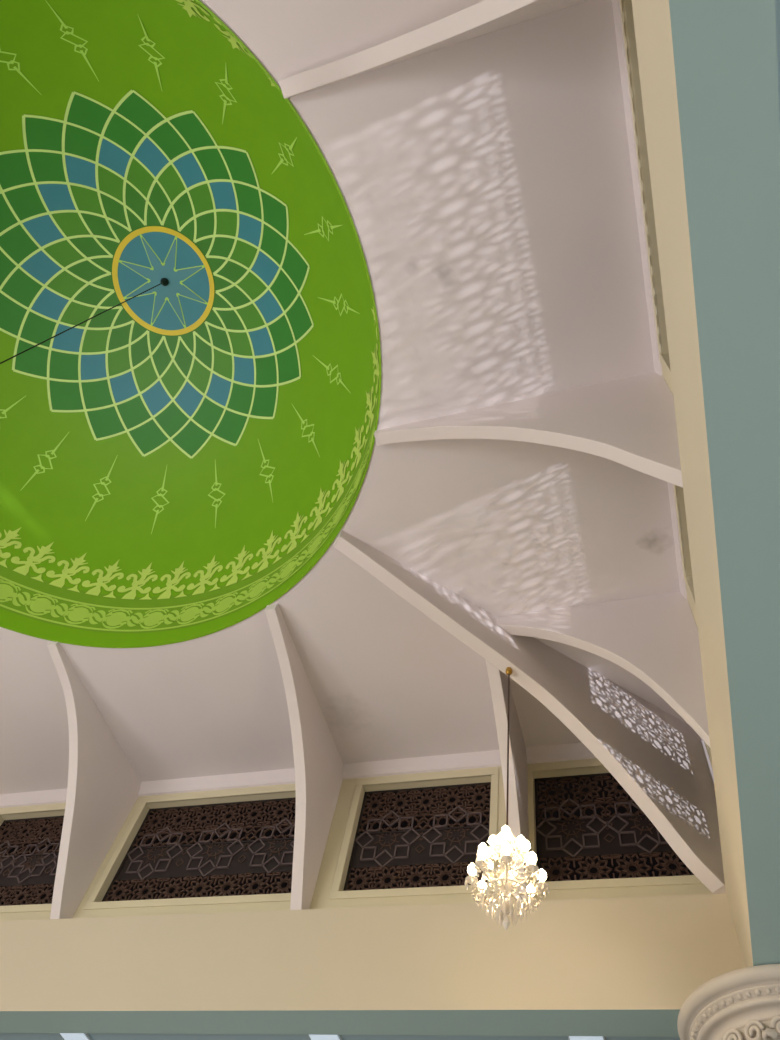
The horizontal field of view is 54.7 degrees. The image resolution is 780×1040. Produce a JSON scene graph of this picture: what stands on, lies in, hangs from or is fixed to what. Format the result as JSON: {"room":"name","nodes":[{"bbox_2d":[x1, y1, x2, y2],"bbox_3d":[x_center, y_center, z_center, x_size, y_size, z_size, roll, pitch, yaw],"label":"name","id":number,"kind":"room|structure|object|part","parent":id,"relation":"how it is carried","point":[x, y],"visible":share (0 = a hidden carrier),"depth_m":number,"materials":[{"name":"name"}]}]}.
{"room":"mosque","nodes":[
{"label":"mosque","id":0,"kind":"room"},
{"bbox_2d":[0,0,688,793],"bbox_3d":[-3.560,-1.611,7.278,12.139,0.060,12.139,-10,-64,14],"label":"ceiling","id":1,"kind":"structure","parent":0,"point":[485,182],"depth_m":6.96,"materials":[{"name":"paint"}]},
{"bbox_2d":[0,0,380,647],"bbox_3d":[-3.313,-2.424,8.765,7.049,3.505,7.049,-30,-70,23],"label":"dome","id":2,"kind":"object","parent":1,"relation":"attached to","point":[175,460],"visible":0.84,"depth_m":9.63,"materials":[{"name":"green paint"}]},
{"bbox_2d":[0,278,168,363],"bbox_3d":[-3.546,-1.658,7.364,1.870,6.700,1.867,-10,-64,14],"label":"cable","id":3,"kind":"object","parent":2,"relation":"hanging from","point":[164,281],"visible":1,"depth_m":8.44,"materials":[{"name":"black"}]},
{"bbox_2d":[0,758,745,1036],"bbox_3d":[-2.234,4.035,8.507,11.811,3.100,0.372,-10,-64,14],"label":"wall","id":4,"kind":"structure","parent":0,"point":[621,961],"depth_m":6.92,"materials":[{"name":"beige paint"}]},
{"bbox_2d":[0,804,65,912],"bbox_3d":[-4.534,4.281,9.536,2.066,1.580,0.142,-10,-64,14],"label":"window","id":5,"kind":"structure","parent":4,"relation":"in","point":[37,870],"depth_m":9.59,"materials":[{"name":"beige paint"}]},
{"bbox_2d":[47,642,140,918],"bbox_3d":[-3.820,2.979,8.700,0.125,2.037,2.492,-10,-64,14],"label":"rib","id":6,"kind":"object","parent":4,"relation":"attached to","point":[103,787],"visible":0.96,"depth_m":9.07,"materials":[{"name":"paint"}]},
{"bbox_2d":[84,785,295,909],"bbox_3d":[-2.090,3.861,8.901,2.606,1.580,0.142,-10,-64,14],"label":"window","id":7,"kind":"structure","parent":4,"relation":"in","point":[268,856],"depth_m":8.89,"materials":[{"name":"beige paint"}]},
{"bbox_2d":[0,743,595,807],"bbox_3d":[-1.992,3.337,9.658,11.329,0.170,0.100,-10,-64,14],"label":"trim","id":8,"kind":"structure","parent":4,"relation":"attached to","point":[573,751],"depth_m":9.25,"materials":[{"name":"white paint"}]},
{"bbox_2d":[265,603,342,909],"bbox_3d":[-1.091,2.478,7.973,0.125,2.037,2.564,-10,-64,14],"label":"rib","id":9,"kind":"object","parent":4,"relation":"attached to","point":[318,764],"visible":0.95,"depth_m":8.31,"materials":[{"name":"paint"}]},
{"bbox_2d":[329,769,498,899],"bbox_3d":[0.328,3.446,8.272,1.741,1.580,0.142,-10,-64,14],"label":"window","id":10,"kind":"structure","parent":4,"relation":"in","point":[377,851],"depth_m":8.27,"materials":[{"name":"beige paint"}]},
{"bbox_2d":[485,659,528,900],"bbox_3d":[1.146,2.367,7.540,0.125,2.038,1.963,-10,-64,14],"label":"rib","id":11,"kind":"object","parent":4,"relation":"attached to","point":[498,681],"visible":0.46,"depth_m":7.74,"materials":[{"name":"paint"}]},
{"bbox_2d":[333,530,725,893],"bbox_3d":[1.316,1.749,7.175,4.609,2.039,0.150,30,-61,-7],"label":"rib","id":12,"kind":"object","parent":4,"relation":"attached to","point":[657,758],"visible":0.91,"depth_m":7.50,"materials":[{"name":"paint"}]},
{"bbox_2d":[464,667,549,929],"bbox_3d":[0.978,2.114,6.276,0.560,2.745,0.564,20,-60,-2],"label":"crystal chandelier","id":13,"kind":"object","parent":12,"relation":"hanging from","point":[508,886],"visible":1,"depth_m":5.37,"materials":[{"name":"white glass"}]},
{"bbox_3d":[0.601,2.550,5.516,0.068,0.097,0.068,-10,-64,14],"label":"bulb","id":14,"kind":"part","parent":13,"relation":"part of","materials":[{"name":"beige glass"}]},
{"bbox_3d":[0.661,2.395,5.421,0.068,0.097,0.068,-10,-64,14],"label":"bulb","id":15,"kind":"part","parent":13,"relation":"part of","materials":[{"name":"beige glass"}]},
{"bbox_3d":[0.689,2.436,5.600,0.068,0.097,0.068,-10,-64,14],"label":"bulb","id":16,"kind":"part","parent":13,"relation":"part of","materials":[{"name":"beige glass"}]},
{"bbox_3d":[0.684,2.706,5.587,0.068,0.097,0.068,-10,-64,14],"label":"bulb","id":17,"kind":"part","parent":13,"relation":"part of","materials":[{"name":"beige glass"}]},
{"bbox_3d":[0.690,2.617,5.377,0.233,0.077,0.018,1,-62,9],"label":"arm","id":18,"kind":"part","parent":13,"relation":"part of","materials":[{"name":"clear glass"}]},
{"bbox_3d":[0.723,2.530,5.324,0.137,0.077,0.197,-10,-64,14],"label":"arm","id":19,"kind":"part","parent":13,"relation":"part of","materials":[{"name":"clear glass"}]},
{"bbox_3d":[0.784,2.432,5.732,0.068,0.097,0.068,-10,-64,14],"label":"bulb","id":20,"kind":"part","parent":13,"relation":"part of","materials":[{"name":"beige glass"}]},
{"bbox_3d":[0.815,2.327,5.519,0.068,0.097,0.068,-10,-64,14],"label":"bulb","id":21,"kind":"part","parent":13,"relation":"part of","materials":[{"name":"beige glass"}]},
{"bbox_3d":[0.869,2.332,5.663,0.068,0.097,0.068,-10,-64,14],"label":"bulb","id":22,"kind":"part","parent":13,"relation":"part of","materials":[{"name":"beige glass"}]},
{"bbox_3d":[0.818,2.649,5.298,0.350,0.084,0.350,-10,-64,14],"label":"drop frame","id":23,"kind":"part","parent":13,"relation":"part of","materials":[{"name":"clear glass"}]},
{"bbox_3d":[0.851,2.539,5.501,0.140,0.730,0.140,-10,-64,14],"label":"stem","id":24,"kind":"part","parent":13,"relation":"part of","materials":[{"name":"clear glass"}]},
{"bbox_3d":[0.818,2.496,5.290,0.018,0.077,0.232,1,-62,9],"label":"arm","id":25,"kind":"part","parent":13,"relation":"part of","materials":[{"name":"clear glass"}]},
{"bbox_3d":[0.831,2.332,5.359,0.068,0.097,0.068,-10,-64,14],"label":"bulb","id":26,"kind":"part","parent":13,"relation":"part of","materials":[{"name":"beige glass"}]},
{"bbox_3d":[0.920,2.489,5.430,0.018,0.075,0.168,42,-63,-14],"label":"arm","id":27,"kind":"part","parent":13,"relation":"part of","materials":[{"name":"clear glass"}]},
{"bbox_3d":[0.931,2.706,5.386,0.232,0.077,0.017,40,-63,-13],"label":"arm","id":28,"kind":"part","parent":13,"relation":"part of","materials":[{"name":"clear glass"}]},
{"bbox_3d":[0.950,2.582,5.475,0.169,0.075,0.017,16,-60,1],"label":"arm","id":29,"kind":"part","parent":13,"relation":"part of","materials":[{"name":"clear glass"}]},
{"bbox_3d":[0.989,2.416,5.689,0.068,0.097,0.068,-10,-64,14],"label":"bulb","id":30,"kind":"part","parent":13,"relation":"part of","materials":[{"name":"beige glass"}]},
{"bbox_3d":[0.918,2.533,5.293,0.018,0.077,0.231,40,-63,-13],"label":"arm","id":31,"kind":"part","parent":13,"relation":"part of","materials":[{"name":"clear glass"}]},
{"bbox_3d":[0.993,2.377,5.517,0.068,0.097,0.068,-10,-64,14],"label":"bulb","id":32,"kind":"part","parent":13,"relation":"part of","materials":[{"name":"beige glass"}]},
{"bbox_3d":[0.965,2.620,5.333,0.232,0.077,0.018,1,-62,9],"label":"arm","id":33,"kind":"part","parent":13,"relation":"part of","materials":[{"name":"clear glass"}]},
{"bbox_3d":[1.033,2.710,5.531,0.068,0.097,0.068,-10,-64,14],"label":"bulb","id":34,"kind":"part","parent":13,"relation":"part of","materials":[{"name":"beige glass"}]},
{"bbox_3d":[1.010,2.399,5.365,0.068,0.097,0.068,-10,-64,14],"label":"bulb","id":35,"kind":"part","parent":13,"relation":"part of","materials":[{"name":"beige glass"}]},
{"bbox_3d":[1.094,2.555,5.437,0.068,0.097,0.068,-10,-64,14],"label":"bulb","id":36,"kind":"part","parent":13,"relation":"part of","materials":[{"name":"beige glass"}]},
{"bbox_2d":[527,760,702,890],"bbox_3d":[2.233,3.120,7.777,1.651,1.580,0.142,-10,-64,14],"label":"window","id":37,"kind":"structure","parent":4,"relation":"in","point":[616,835],"depth_m":7.71,"materials":[{"name":"beige paint"}]},
{"bbox_2d":[0,0,779,1039],"bbox_3d":[-1.322,1.578,5.320,15.339,0.100,16.139,-10,-64,14],"label":"ceiling","id":38,"kind":"structure","parent":0,"point":[3,1036],"depth_m":6.92,"materials":[{"name":"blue paint"}]},
{"bbox_2d":[60,1033,91,1039],"bbox_3d":[-2.986,5.580,7.711,0.300,0.026,1.240,-10,-64,14],"label":"recessed light","id":39,"kind":"object","parent":38,"relation":"in","point":[67,1036],"visible":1,"depth_m":7.46,"materials":[{"name":"grey"}]},
{"bbox_2d":[308,1035,341,1039],"bbox_3d":[-0.447,5.144,7.051,0.300,0.026,1.240,-10,-64,14],"label":"recessed light","id":40,"kind":"object","parent":38,"relation":"in","point":[312,1037],"visible":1,"depth_m":6.79,"materials":[{"name":"grey"}]},
{"bbox_2d":[568,1036,604,1039],"bbox_3d":[1.768,4.764,6.474,0.300,0.026,1.240,-10,-64,14],"label":"recessed light","id":41,"kind":"object","parent":38,"relation":"in","point":[569,1037],"visible":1,"depth_m":6.21,"materials":[{"name":"grey"}]},
{"bbox_2d":[624,0,779,966],"bbox_3d":[1.691,-2.010,4.551,0.372,3.100,11.439,-10,-64,14],"label":"wall","id":42,"kind":"structure","parent":0,"point":[705,72],"depth_m":3.66,"materials":[{"name":"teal paint"}]},
{"bbox_2d":[279,0,587,98],"bbox_3d":[0.237,-3.088,4.710,2.509,2.037,0.125,-10,-64,14],"label":"rib","id":43,"kind":"object","parent":42,"relation":"attached to","point":[483,17],"visible":1,"depth_m":5.29,"materials":[{"name":"paint"}]},
{"bbox_2d":[374,371,682,487],"bbox_3d":[0.968,-0.549,5.976,2.575,2.037,0.125,-10,-64,14],"label":"rib","id":44,"kind":"object","parent":42,"relation":"attached to","point":[630,421],"visible":0.91,"depth_m":6.09,"materials":[{"name":"paint"}]},
{"bbox_2d":[497,592,709,746],"bbox_3d":[1.891,1.389,6.882,1.896,2.038,0.125,-10,-64,14],"label":"rib","id":45,"kind":"object","parent":42,"relation":"attached to","point":[655,638],"visible":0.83,"depth_m":7.10,"materials":[{"name":"paint"}]},
{"bbox_2d":[620,0,671,381],"bbox_3d":[1.849,-2.099,4.989,0.142,1.580,2.666,-10,-64,14],"label":"window","id":46,"kind":"structure","parent":42,"relation":"in","point":[663,361],"depth_m":5.60,"materials":[{"name":"beige paint"}]},
{"bbox_2d":[612,0,702,739],"bbox_3d":[1.935,-2.448,5.855,0.045,0.150,11.329,-10,-64,14],"label":"trim","id":47,"kind":"structure","parent":42,"relation":"attached to","point":[615,3],"depth_m":5.92,"materials":[{"name":"white paint"}]},
{"bbox_2d":[674,485,695,610],"bbox_3d":[2.534,0.180,6.120,0.142,1.580,1.736,-10,-64,14],"label":"window","id":48,"kind":"structure","parent":42,"relation":"in","point":[675,486],"depth_m":6.89,"materials":[{"name":"beige paint"}]},
{"bbox_2d":[704,742,712,768],"bbox_3d":[3.086,2.014,7.031,0.142,1.580,1.396,-10,-64,14],"label":"window","id":49,"kind":"structure","parent":42,"relation":"in","point":[706,745],"depth_m":7.66,"materials":[{"name":"beige paint"}]},
{"bbox_3d":[-2.077,4.060,0.779,15.939,0.100,16.739,-10,-64,14],"label":"floor","id":50,"kind":"structure","parent":0,"visible":0},
{"bbox_2d":[677,964,779,1039],"bbox_3d":[2.639,5.046,3.527,1.573,5.100,1.573,35,-62,-10],"label":"column","id":51,"kind":"structure","parent":50,"relation":"on","point":[743,1003],"depth_m":5.43,"materials":[{"name":"paint"}]},
{"bbox_3d":[2.979,3.930,5.570,1.424,0.165,1.424,-10,-64,14],"label":"moulding","id":52,"kind":"part","parent":51,"relation":"part of","materials":[{"name":"paint"}]}
]}

